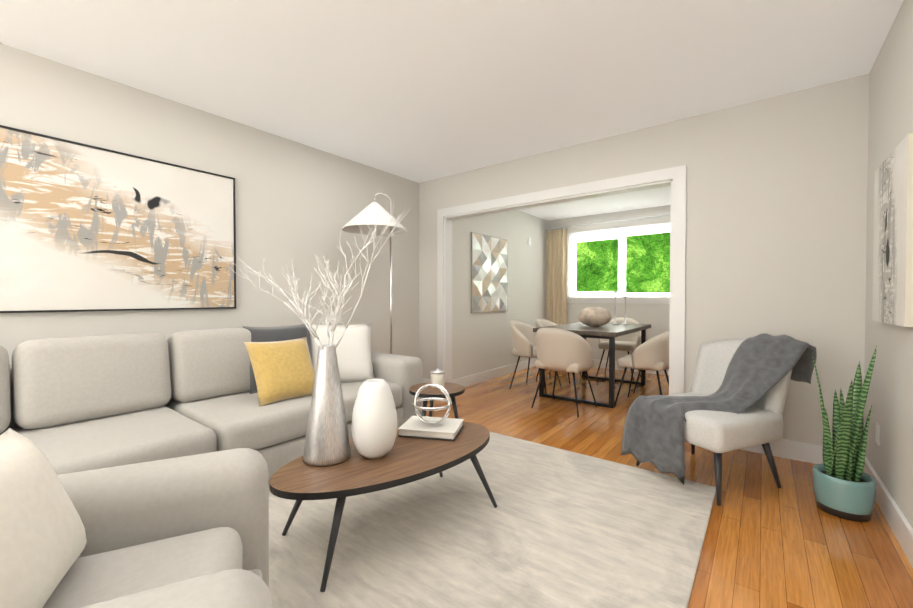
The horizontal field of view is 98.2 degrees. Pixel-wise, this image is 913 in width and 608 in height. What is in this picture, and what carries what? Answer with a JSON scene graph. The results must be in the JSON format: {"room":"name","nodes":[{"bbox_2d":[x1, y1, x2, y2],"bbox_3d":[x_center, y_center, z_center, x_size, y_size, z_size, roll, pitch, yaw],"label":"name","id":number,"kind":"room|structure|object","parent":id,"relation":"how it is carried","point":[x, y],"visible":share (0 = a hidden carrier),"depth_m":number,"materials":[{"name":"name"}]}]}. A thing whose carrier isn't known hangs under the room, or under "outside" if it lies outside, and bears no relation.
{"room":"living room","nodes":[
{"label":"living room","id":0,"kind":"room"},
{"bbox_2d":[0,43,418,365],"bbox_3d":[-2.188,-0.190,2.694,0.120,2.500,5.740,1,1,38],"label":"wall","id":1,"kind":"structure","parent":0,"point":[300,205],"depth_m":3.26,"materials":[{"name":"white paint"}]},
{"bbox_2d":[0,125,235,312],"bbox_3d":[-2.151,-0.469,2.610,0.035,1.024,1.304,1,1,38],"label":"picture","id":2,"kind":"object","parent":1,"relation":"attached to","point":[84,227],"visible":0.9,"depth_m":2.51,"materials":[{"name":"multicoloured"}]},
{"bbox_2d":[419,177,443,378],"bbox_3d":[-0.261,-0.222,4.755,0.400,2.500,0.120,1,1,38],"label":"wall pier","id":3,"kind":"object","parent":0,"point":[431,197],"visible":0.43,"depth_m":4.73,"materials":[{"name":"white paint"}]},
{"bbox_2d":[0,0,903,182],"bbox_3d":[-0.652,-1.471,1.432,4.230,0.100,5.820,1,1,38],"label":"ceiling","id":4,"kind":"structure","parent":0,"point":[419,91],"depth_m":2.33,"materials":[{"name":"white paint"}]},
{"bbox_2d":[452,210,546,379],"bbox_3d":[0.732,-0.238,5.807,0.120,2.500,2.760,1,1,38],"label":"wall","id":5,"kind":"structure","parent":0,"point":[482,342],"depth_m":5.51,"materials":[{"name":"white paint"}]},
{"bbox_2d":[471,232,507,312],"bbox_3d":[0.463,-0.401,5.330,0.033,1.024,0.884,1,1,38],"label":"art","id":6,"kind":"object","parent":5,"relation":"attached to","point":[489,273],"visible":1,"depth_m":5.27,"materials":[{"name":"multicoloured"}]},
{"bbox_2d":[452,358,537,386],"bbox_3d":[0.737,0.951,5.721,0.016,0.125,2.600,1,1,38],"label":"baseboard","id":7,"kind":"structure","parent":5,"relation":"attached to","point":[476,378],"depth_m":5.39,"materials":[{"name":"white"}]},
{"bbox_2d":[444,121,673,207],"bbox_3d":[0.826,-1.229,3.897,2.350,0.460,0.120,1,1,38],"label":"wall","id":8,"kind":"structure","parent":0,"point":[647,149],"depth_m":3.65,"materials":[{"name":"white paint"}]},
{"bbox_2d":[437,165,685,394],"bbox_3d":[0.826,-0.024,3.916,2.530,2.130,0.164,1,1,38],"label":"door frame","id":9,"kind":"structure","parent":8,"relation":"attached to","point":[674,178],"depth_m":3.46,"materials":[{"name":"white wood"}]},
{"bbox_2d":[519,186,670,220],"bbox_3d":[2.123,-1.441,4.686,3.830,0.100,2.959,1,1,38],"label":"ceiling","id":10,"kind":"structure","parent":0,"point":[655,197],"depth_m":5.65,"materials":[{"name":"white paint"}]},
{"bbox_2d":[547,205,670,360],"bbox_3d":[2.404,-0.204,6.201,2.040,2.420,0.150,1,1,38],"label":"wall","id":11,"kind":"structure","parent":0,"point":[656,317],"depth_m":6.02,"materials":[{"name":"white paint"}]},
{"bbox_2d":[546,214,669,229],"bbox_3d":[2.502,-1.249,5.887,2.520,0.024,0.023,1,1,38],"label":"curtain rod","id":12,"kind":"object","parent":11,"relation":"attached to","point":[609,221],"visible":0.56,"depth_m":6.01,"materials":[{"name":"white metal"}]},
{"bbox_2d":[546,229,566,324],"bbox_3d":[1.656,-0.130,6.560,0.364,2.200,0.076,1,1,38],"label":"curtain","id":13,"kind":"object","parent":12,"relation":"hanging from","point":[556,276],"visible":0.77,"depth_m":6.56,"materials":[{"name":"beige fabric"}]},
{"bbox_2d":[567,222,669,303],"bbox_3d":[2.530,-0.587,6.032,1.820,1.150,0.132,1,1,38],"label":"window","id":14,"kind":"structure","parent":11,"relation":"in","point":[573,296],"depth_m":6.08,"materials":[{"name":"white plastic"}]},
{"bbox_2d":[593,359,668,374],"bbox_3d":[2.902,0.951,5.727,3.430,0.125,0.016,1,1,38],"label":"baseboard","id":15,"kind":"structure","parent":11,"relation":"attached to","point":[596,362],"depth_m":6.06,"materials":[{"name":"white wood"}]},
{"bbox_2d":[426,366,912,607],"bbox_3d":[0.218,1.112,2.594,4.430,0.100,8.860,1,1,38],"label":"floor","id":16,"kind":"structure","parent":0,"point":[768,543],"depth_m":1.99,"materials":[{"name":"brown wood"}]},
{"bbox_2d":[0,322,422,479],"bbox_3d":[-1.609,0.614,2.320,1.070,0.902,3.100,1,1,38],"label":"sofa","id":17,"kind":"object","parent":16,"relation":"on","point":[74,404],"visible":0.73,"depth_m":2.23,"materials":[{"name":"fabric"}]},
{"bbox_2d":[341,193,406,353],"bbox_3d":[-0.747,-0.004,3.723,0.604,2.096,0.652,1,1,38],"label":"floor lamp","id":18,"kind":"object","parent":16,"relation":"on","point":[366,216],"visible":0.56,"depth_m":3.74,"materials":[{"name":"silver metal"}]},
{"bbox_2d":[269,416,715,607],"bbox_3d":[-0.596,1.071,1.618,2.500,0.010,3.620,1,1,38],"label":"rug","id":19,"kind":"object","parent":16,"relation":"on","point":[558,528],"visible":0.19,"depth_m":1.79,"materials":[{"name":"beige carpet"}]},
{"bbox_2d":[0,428,272,607],"bbox_3d":[-0.951,0.629,0.789,1.050,0.894,0.900,0,1,-26],"label":"armchair","id":20,"kind":"object","parent":19,"relation":"on","point":[191,531],"visible":1,"depth_m":0.97,"materials":[{"name":"fabric"}]},
{"bbox_2d":[270,422,496,591],"bbox_3d":[-0.294,0.887,1.938,1.150,0.351,0.580,-1,1,-40],"label":"coffee table","id":21,"kind":"object","parent":19,"relation":"on","point":[402,461],"visible":0.71,"depth_m":1.71,"materials":[{"name":"brown wood"}]},
{"bbox_2d":[229,202,410,465],"bbox_3d":[-0.570,0.125,1.761,0.479,1.175,0.634,1,1,38],"label":"vase","id":22,"kind":"object","parent":21,"relation":"on","point":[327,441],"visible":1,"depth_m":1.78,"materials":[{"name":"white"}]},
{"bbox_2d":[351,379,396,458],"bbox_3d":[-0.386,0.536,1.864,0.212,0.350,0.212,1,1,38],"label":"vase","id":23,"kind":"object","parent":21,"relation":"on","point":[374,424],"visible":1,"depth_m":1.79,"materials":[{"name":"white ceramic"}]},
{"bbox_2d":[398,416,463,440],"bbox_3d":[-0.134,0.684,2.190,0.310,0.043,0.240,0,1,13],"label":"book","id":24,"kind":"object","parent":21,"relation":"on","point":[448,429],"visible":0.96,"depth_m":2.11,"materials":[{"name":"white paper"}]},
{"bbox_2d":[412,384,451,424],"bbox_3d":[-0.134,0.552,2.188,0.221,0.221,0.221,1,1,38],"label":"sculpture","id":25,"kind":"object","parent":24,"relation":"on","point":[445,393],"visible":1,"depth_m":2.16,"materials":[{"name":"silver metal"}]},
{"bbox_2d":[409,382,464,418],"bbox_3d":[-0.141,0.827,2.869,0.400,0.438,0.400,1,1,38],"label":"round side table","id":26,"kind":"object","parent":19,"relation":"on","point":[453,389],"visible":0.67,"depth_m":2.81,"materials":[{"name":"brown wood"}]},
{"bbox_2d":[430,368,444,387],"bbox_3d":[-0.139,0.539,2.900,0.108,0.132,0.108,1,1,38],"label":"candle jar","id":27,"kind":"object","parent":26,"relation":"on","point":[437,375],"visible":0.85,"depth_m":2.86,"materials":[{"name":"white glass"}]},
{"bbox_2d":[510,320,560,393],"bbox_3d":[0.931,0.617,4.867,0.571,0.821,0.561,1,1,35],"label":"dining chair","id":28,"kind":"object","parent":16,"relation":"on","point":[523,334],"visible":0.67,"depth_m":4.76,"materials":[{"name":"beige fabric"}]},
{"bbox_2d":[535,318,581,383],"bbox_3d":[1.360,0.609,5.420,0.571,0.821,0.561,1,1,35],"label":"dining chair","id":29,"kind":"object","parent":16,"relation":"on","point":[540,322],"visible":0.06,"depth_m":5.59,"materials":[{"name":"beige fabric"}]},
{"bbox_2d":[531,328,596,416],"bbox_3d":[1.056,0.631,3.939,0.561,0.821,0.571,1,1,40],"label":"dining chair","id":30,"kind":"object","parent":16,"relation":"on","point":[561,350],"visible":1,"depth_m":3.73,"materials":[{"name":"beige fabric"}]},
{"bbox_2d":[533,322,650,407],"bbox_3d":[1.663,0.646,4.720,0.900,0.765,1.500,1,1,38],"label":"dining table","id":31,"kind":"object","parent":16,"relation":"on","point":[610,331],"visible":0.77,"depth_m":4.22,"materials":[{"name":"brown wood"}]},
{"bbox_2d":[578,307,611,325],"bbox_3d":[1.632,0.149,4.672,0.378,0.227,0.378,1,1,38],"label":"woven bowl","id":32,"kind":"object","parent":31,"relation":"on","point":[594,316],"visible":1,"depth_m":4.54,"materials":[{"name":"wicker"}]},
{"bbox_2d":[612,291,618,324],"bbox_3d":[1.999,0.048,4.981,0.090,0.420,0.090,1,1,38],"label":"candlestick","id":33,"kind":"object","parent":31,"relation":"on","point":[615,323],"visible":1,"depth_m":4.97,"materials":[{"name":"silver metal"}]},
{"bbox_2d":[622,296,628,324],"bbox_3d":[2.127,0.078,4.983,0.090,0.360,0.090,1,1,38],"label":"candlestick","id":34,"kind":"object","parent":31,"relation":"on","point":[625,323],"visible":1,"depth_m":4.97,"materials":[{"name":"silver metal"}]},
{"bbox_2d":[596,317,640,380],"bbox_3d":[2.267,0.607,5.501,0.561,0.821,0.571,1,1,35],"label":"dining chair","id":35,"kind":"object","parent":16,"relation":"on","point":[629,342],"visible":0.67,"depth_m":5.43,"materials":[{"name":"beige fabric"}]},
{"bbox_2d":[633,370,645,392],"bbox_3d":[2.406,0.621,4.587,0.571,0.821,0.561,1,1,35],"label":"dining chair","id":36,"kind":"object","parent":16,"relation":"on","point":[638,379],"visible":0.02,"depth_m":4.56,"materials":[{"name":"black metal"}]},
{"bbox_2d":[615,331,668,404],"bbox_3d":[1.976,0.630,4.032,0.571,0.821,0.561,1,1,39],"label":"dining chair","id":37,"kind":"object","parent":16,"relation":"on","point":[652,353],"visible":0.73,"depth_m":3.81,"materials":[{"name":"beige fabric"}]},
{"bbox_2d":[621,333,816,505],"bbox_3d":[1.604,0.623,2.465,0.824,0.884,0.691,0,1,-22],"label":"accent chair","id":38,"kind":"object","parent":16,"relation":"on","point":[735,397],"visible":1,"depth_m":2.32,"materials":[{"name":"fabric"}]},
{"bbox_2d":[812,346,876,521],"bbox_3d":[1.987,0.635,2.031,0.239,0.870,0.257,1,1,38],"label":"snake plant","id":39,"kind":"object","parent":16,"relation":"on","point":[844,485],"visible":1,"depth_m":2.00,"materials":[{"name":"green plant"}]},
{"bbox_2d":[673,74,868,445],"bbox_3d":[2.181,-0.193,2.862,1.080,2.500,0.120,1,1,38],"label":"wall pier","id":40,"kind":"object","parent":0,"point":[776,215],"visible":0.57,"depth_m":2.71,"materials":[{"name":"white paint"}]},
{"bbox_2d":[741,439,823,463],"bbox_3d":[2.167,0.996,2.805,0.970,0.125,0.016,1,1,38],"label":"baseboard","id":41,"kind":"structure","parent":40,"relation":"attached to","point":[790,449],"depth_m":2.69,"materials":[{"name":"white"}]},
{"bbox_2d":[864,0,912,528],"bbox_3d":[1.779,-0.170,1.364,0.120,2.500,8.500,1,1,38],"label":"wall","id":42,"kind":"structure","parent":0,"point":[889,399],"depth_m":2.00,"materials":[{"name":"white paint"}]},
{"bbox_2d":[875,422,879,444],"bbox_3d":[2.320,0.713,2.179,0.006,0.110,0.070,1,1,38],"label":"electrical outlet plate","id":43,"kind":"object","parent":42,"relation":"attached to","point":[877,440],"visible":0.96,"depth_m":2.17,"materials":[{"name":"white plastic"}]},
{"bbox_2d":[863,456,912,566],"bbox_3d":[2.111,1.009,1.922,0.016,0.125,1.480,1,1,38],"label":"baseboard","id":44,"kind":"structure","parent":42,"relation":"attached to","point":[899,524],"depth_m":1.86,"materials":[{"name":"white"}]},
{"bbox_2d":[872,133,912,326],"bbox_3d":[2.076,-0.308,1.878,0.039,0.800,0.620,1,1,38],"label":"picture","id":45,"kind":"object","parent":42,"relation":"attached to","point":[893,254],"visible":1,"depth_m":1.79,"materials":[{"name":"beige fabric"}]},
{"label":"outside","id":46,"kind":"structure","parent":0,"visible":0},
{"bbox_2d":[576,232,669,292],"bbox_3d":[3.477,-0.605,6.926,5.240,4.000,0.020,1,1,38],"label":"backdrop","id":47,"kind":"structure","parent":46,"point":[647,263],"depth_m":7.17,"materials":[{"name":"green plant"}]}
]}

